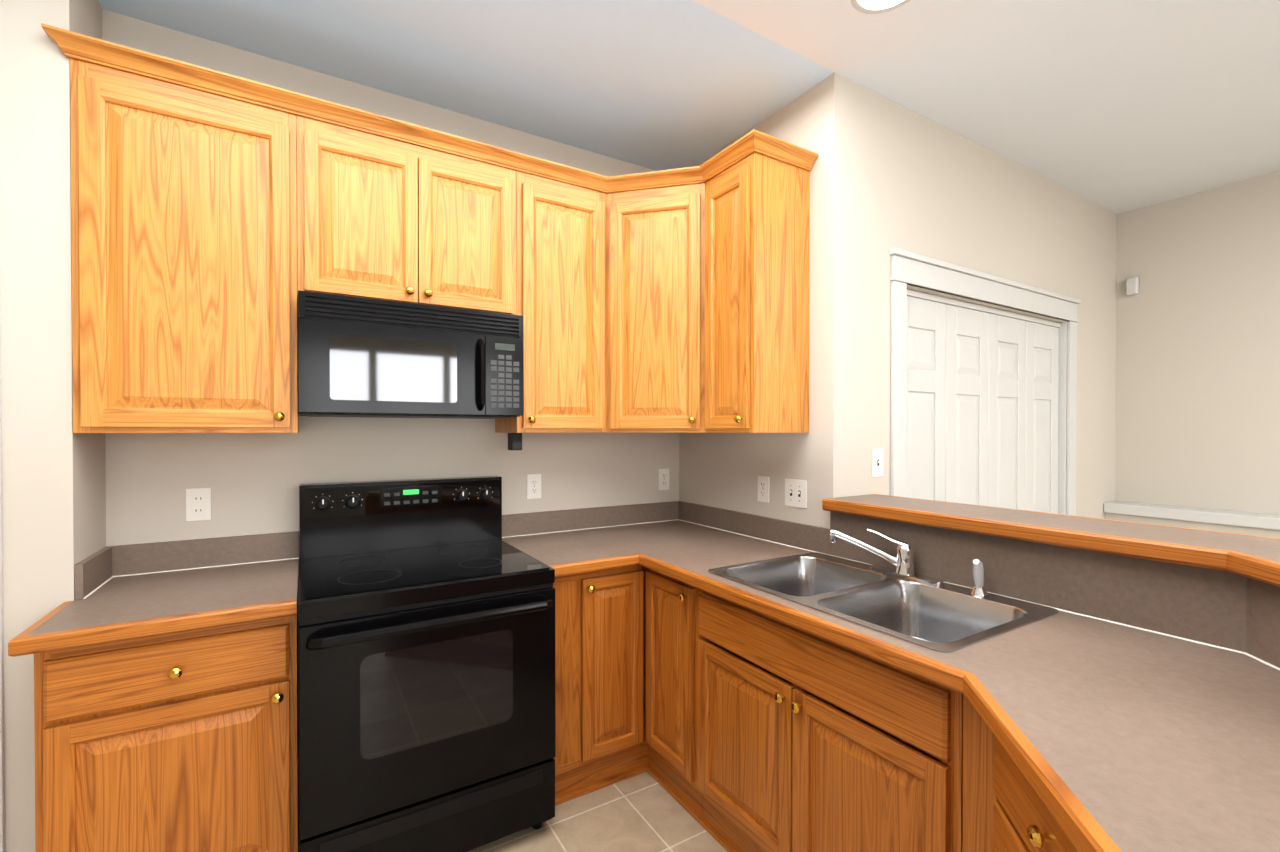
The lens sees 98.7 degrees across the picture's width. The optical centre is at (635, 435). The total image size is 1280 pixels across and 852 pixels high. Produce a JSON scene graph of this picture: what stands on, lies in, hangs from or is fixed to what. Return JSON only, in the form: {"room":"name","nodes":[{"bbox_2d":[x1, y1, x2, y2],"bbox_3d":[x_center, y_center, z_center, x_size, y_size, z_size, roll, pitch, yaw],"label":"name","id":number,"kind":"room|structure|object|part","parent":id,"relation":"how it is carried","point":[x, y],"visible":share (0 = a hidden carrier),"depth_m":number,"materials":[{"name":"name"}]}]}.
{"room":"kitchen","nodes":[
{"label":"kitchen","id":0,"kind":"room"},
{"bbox_2d":[0,0,15,851],"bbox_3d":[-2.833,-0.008,0.911,2.535,2.800,0.120,0,1,-31],"label":"wall","id":1,"kind":"structure","parent":0,"point":[7,521],"depth_m":1.51,"materials":[{"name":"paint"}]},
{"bbox_2d":[0,325,4,851],"bbox_3d":[-2.184,0.312,1.222,1.066,2.156,0.017,0,1,-31],"label":"door frame","id":2,"kind":"structure","parent":1,"relation":"attached to","point":[2,812],"depth_m":1.50,"materials":[{"name":"grey wood"}]},
{"bbox_2d":[8,0,105,851],"bbox_3d":[-1.741,-0.013,1.672,0.120,2.800,0.300,0,1,-31],"label":"wall","id":3,"kind":"structure","parent":0,"point":[59,498],"depth_m":1.54,"materials":[{"name":"paint"}]},
{"bbox_2d":[102,9,678,565],"bbox_3d":[-0.793,-0.020,2.486,2.585,2.800,0.120,0,1,-31],"label":"wall","id":4,"kind":"structure","parent":0,"point":[252,481],"depth_m":2.18,"materials":[{"name":"paint"}]},
{"bbox_2d":[57,28,300,432],"bbox_3d":[-1.446,-0.570,1.829,0.548,1.120,0.323,0,1,-31],"label":"upper cabinet","id":5,"kind":"object","parent":4,"relation":"attached to","point":[219,219],"depth_m":1.68,"materials":[{"name":"brown wood"}]},
{"bbox_2d":[186,488,210,520],"bbox_3d":[-1.555,0.244,1.956,0.070,0.115,0.007,0,1,-31],"label":"outlet","id":6,"kind":"object","parent":4,"relation":"attached to","point":[198,504],"visible":1,"depth_m":1.95,"materials":[{"name":"white plastic"}]},
{"bbox_2d":[301,94,516,314],"bbox_3d":[-0.884,-0.804,2.165,0.762,0.657,0.323,0,1,-31],"label":"upper cabinet","id":7,"kind":"object","parent":4,"relation":"attached to","point":[392,209],"depth_m":2.01,"materials":[{"name":"brown wood"}]},
{"bbox_2d":[298,290,522,418],"bbox_3d":[-0.854,-0.272,2.118,0.756,0.399,0.440,0,1,-31],"label":"microwave","id":8,"kind":"object","parent":7,"relation":"attached to","point":[363,357],"visible":1,"depth_m":1.94,"materials":[{"name":"black"}]},
{"bbox_2d":[527,474,540,498],"bbox_3d":[-0.479,0.239,2.602,0.070,0.115,0.007,0,1,-31],"label":"electrical outlet","id":9,"kind":"object","parent":4,"relation":"attached to","point":[533,486],"visible":1,"depth_m":2.60,"materials":[{"name":"white plastic"}]},
{"bbox_2d":[495,152,612,449],"bbox_3d":[-0.348,-0.537,2.465,0.462,1.195,0.364,0,1,-31],"label":"upper cabinet","id":10,"kind":"object","parent":4,"relation":"attached to","point":[565,213],"depth_m":2.33,"materials":[{"name":"brown wood"}]},
{"bbox_3d":[-0.515,0.024,2.350,0.044,0.074,0.060,0,1,-31],"label":"bracket","id":11,"kind":"part","parent":10,"relation":"part of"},
{"bbox_2d":[613,167,692,432],"bbox_3d":[0.137,-0.576,2.611,0.613,1.120,0.613,0,1,-31],"label":"upper cabinet","id":12,"kind":"object","parent":4,"relation":"attached to","point":[683,175],"depth_m":2.39,"materials":[{"name":"brown wood"}]},
{"bbox_2d":[658,469,668,489],"bbox_3d":[0.155,0.236,2.983,0.070,0.115,0.007,0,1,-31],"label":"electrical outlet","id":13,"kind":"object","parent":4,"relation":"attached to","point":[663,479],"visible":1,"depth_m":2.98,"materials":[{"name":"white plastic"}]},
{"bbox_2d":[298,771,726,851],"bbox_3d":[1.659,1.419,0.693,10.000,0.050,7.500,0,1,-31],"label":"floor","id":14,"kind":"structure","parent":0,"point":[646,811],"depth_m":1.94,"materials":[{"name":"tile"}]},
{"bbox_2d":[34,580,298,851],"bbox_3d":[-1.376,0.949,1.722,0.546,0.876,0.598,0,1,-31],"label":"base cabinet","id":15,"kind":"object","parent":14,"relation":"on","point":[188,741],"depth_m":1.46,"materials":[{"name":"brown wood"}]},
{"bbox_2d":[8,531,298,656],"bbox_3d":[-1.376,0.441,1.696,0.571,0.143,0.639,0,1,-31],"label":"countertop","id":16,"kind":"structure","parent":15,"relation":"on","point":[133,591],"depth_m":1.65,"materials":[{"name":"beige laminate"}]},
{"bbox_2d":[298,476,554,851],"bbox_3d":[-0.760,0.784,1.970,0.760,1.200,0.750,0,1,-31],"label":"range","id":17,"kind":"object","parent":14,"relation":"on","point":[426,663],"visible":1,"depth_m":1.74,"materials":[{"name":"black metal"}]},
{"bbox_2d":[553,565,637,805],"bbox_3d":[-0.280,0.944,2.353,0.448,0.876,0.645,0,1,-31],"label":"base cabinet","id":18,"kind":"object","parent":14,"relation":"on","point":[596,613],"depth_m":2.12,"materials":[{"name":"brown wood"}]},
{"bbox_2d":[502,509,635,576],"bbox_3d":[-0.315,0.436,2.333,0.373,0.143,0.639,0,1,-31],"label":"countertop","id":19,"kind":"structure","parent":18,"relation":"on","point":[573,541],"depth_m":2.47,"materials":[{"name":"beige laminate"}]},
{"bbox_2d":[638,565,825,785],"bbox_3d":[0.364,0.945,2.214,0.645,0.876,0.390,0,1,-31],"label":"base cabinet","id":20,"kind":"object","parent":14,"relation":"on","point":[728,725],"depth_m":1.87,"materials":[{"name":"brown wood"}]},
{"bbox_2d":[662,681,1078,851],"bbox_3d":[0.931,0.957,0.581,1.352,0.876,1.252,0,1,-31],"label":"base cabinet","id":21,"kind":"object","parent":14,"relation":"on","point":[918,768],"depth_m":1.31,"materials":[{"name":"brown wood"}]},
{"bbox_2d":[583,501,1279,644],"bbox_3d":[0.743,0.401,1.572,0.656,0.226,3.033,0,1,-31],"label":"countertop","id":22,"kind":"structure","parent":21,"relation":"on","point":[681,541],"depth_m":1.96,"materials":[{"name":"beige laminate"}]},
{"bbox_2d":[708,552,1058,652],"bbox_3d":[0.696,0.565,1.696,0.559,0.194,0.838,0,1,-31],"label":"sink","id":23,"kind":"object","parent":22,"relation":"in","point":[947,618],"visible":0.44,"depth_m":1.70,"materials":[{"name":"silver metal"}]},
{"bbox_2d":[830,528,943,585],"bbox_3d":[0.833,0.393,1.837,0.158,0.147,0.337,0,1,-31],"label":"faucet","id":24,"kind":"object","parent":23,"relation":"on","point":[902,561],"visible":0.98,"depth_m":1.83,"materials":[{"name":"silver metal"}]},
{"bbox_2d":[970,559,987,595],"bbox_3d":[1.017,0.415,1.626,0.048,0.105,0.048,0,1,-31],"label":"sprayer","id":25,"kind":"object","parent":23,"relation":"on","point":[978,589],"visible":1,"depth_m":1.61,"materials":[{"name":"silver metal"}]},
{"bbox_2d":[761,573,1279,851],"bbox_3d":[0.651,0.410,0.420,0.688,0.226,1.154,0,1,-31],"label":"countertop","id":26,"kind":"structure","parent":21,"relation":"on","point":[1120,703],"depth_m":0.95,"materials":[{"name":"beige laminate"}]},
{"bbox_2d":[972,545,1279,624],"bbox_3d":[1.237,0.405,0.782,0.450,0.223,1.170,0,1,-31],"label":"backsplash","id":27,"kind":"structure","parent":21,"relation":"on","point":[1205,588],"depth_m":1.33,"materials":[{"name":"beige laminate"}]},
{"bbox_2d":[98,0,1279,213],"bbox_3d":[1.659,-1.431,0.671,10.000,0.050,7.500,0,1,-31],"label":"ceiling","id":28,"kind":"structure","parent":0,"point":[1118,106],"depth_m":2.11,"materials":[{"name":"paint"}]},
{"bbox_2d":[850,0,909,13],"bbox_3d":[0.793,-1.409,1.725,0.224,0.008,0.224,0,1,-31],"label":"recessed light","id":29,"kind":"object","parent":28,"relation":"in","point":[875,5],"visible":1,"depth_m":1.80,"materials":[{"name":"grey"}]},
{"bbox_2d":[679,72,854,528],"bbox_3d":[0.561,-0.021,2.626,0.120,2.800,1.035,0,1,-31],"label":"wall","id":30,"kind":"structure","parent":0,"point":[722,470],"depth_m":2.21,"materials":[{"name":"paint"}]},
{"bbox_2d":[693,131,816,432],"bbox_3d":[0.467,-0.573,2.304,0.364,1.120,0.346,0,1,-31],"label":"upper cabinet","id":31,"kind":"object","parent":30,"relation":"attached to","point":[751,200],"depth_m":2.18,"materials":[{"name":"brown wood"}]},
{"bbox_3d":[-0.464,-1.104,1.886,2.385,0.052,0.685,0,1,-31],"label":"crown","id":32,"kind":"part","parent":31,"relation":"part of","materials":[{"name":"brown wood"}]},
{"bbox_2d":[758,476,768,502],"bbox_3d":[0.577,0.240,2.478,0.007,0.115,0.070,0,1,-31],"label":"electrical outlet","id":33,"kind":"object","parent":30,"relation":"attached to","point":[763,488],"visible":1,"depth_m":2.47,"materials":[{"name":"white plastic"}]},
{"bbox_2d":[785,478,806,507],"bbox_3d":[0.671,0.242,2.312,0.015,0.115,0.116,0,1,-31],"label":"light switch","id":34,"kind":"object","parent":30,"relation":"attached to","point":[795,493],"visible":1,"depth_m":2.31,"materials":[{"name":"white plastic"}]},
{"bbox_2d":[853,83,1116,518],"bbox_3d":[1.960,-0.023,2.933,2.594,2.800,0.120,0,1,-31],"label":"wall","id":35,"kind":"structure","parent":0,"point":[968,203],"depth_m":2.64,"materials":[{"name":"paint"}]},
{"bbox_2d":[872,449,882,476],"bbox_3d":[1.012,0.112,2.285,0.070,0.115,0.015,0,1,-31],"label":"light switch","id":36,"kind":"object","parent":35,"relation":"attached to","point":[877,462],"visible":1,"depth_m":2.28,"materials":[{"name":"white plastic"}]},
{"bbox_2d":[906,289,1059,513],"bbox_3d":[1.802,0.355,2.833,1.558,2.021,0.045,0,1,-31],"label":"bifold closet door","id":37,"kind":"structure","parent":35,"relation":"in","point":[982,391],"depth_m":2.78,"materials":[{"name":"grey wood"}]},
{"bbox_2d":[889,248,1080,515],"bbox_3d":[1.806,0.293,2.826,1.766,2.170,0.150,0,1,-31],"label":"trim","id":38,"kind":"structure","parent":35,"relation":"attached to","point":[915,269],"depth_m":2.65,"materials":[{"name":"grey wood"}]},
{"bbox_2d":[1105,513,1279,537],"bbox_3d":[3.798,0.937,2.245,0.160,0.890,2.963,0,1,-31],"label":"wall","id":39,"kind":"structure","parent":0,"point":[1273,533],"depth_m":3.11,"materials":[{"name":"paint"}]},
{"bbox_2d":[1104,501,1279,529],"bbox_3d":[3.787,0.462,2.234,0.184,0.059,2.963,0,1,-31],"label":"trim","id":40,"kind":"structure","parent":39,"relation":"on","point":[1256,520],"depth_m":3.11,"materials":[{"name":"grey wood"}]},
{"bbox_2d":[1115,171,1279,514],"bbox_3d":[4.530,-0.011,1.290,0.120,2.800,5.585,0,1,-31],"label":"wall","id":41,"kind":"structure","parent":0,"point":[1198,370],"depth_m":3.21,"materials":[{"name":"paint"}]},
{"bbox_2d":[1126,277,1138,295],"bbox_3d":[3.128,-0.942,3.460,0.039,0.110,0.060,0,1,-31],"label":"sensor","id":42,"kind":"object","parent":41,"relation":"attached to","point":[1132,285],"visible":0.96,"depth_m":3.44,"materials":[{"name":"grey plastic"}]},
{"bbox_3d":[0.983,0.841,1.069,0.999,1.100,2.079,0,1,-31],"label":"wall","id":43,"kind":"structure","parent":0,"visible":0},
{"bbox_2d":[822,494,1279,586],"bbox_3d":[1.050,0.273,1.045,1.190,0.044,2.178,0,1,-31],"label":"bar","id":44,"kind":"object","parent":43,"relation":"on","point":[1253,557],"visible":1,"depth_m":1.46,"materials":[{"name":"beige laminate"}]}
]}

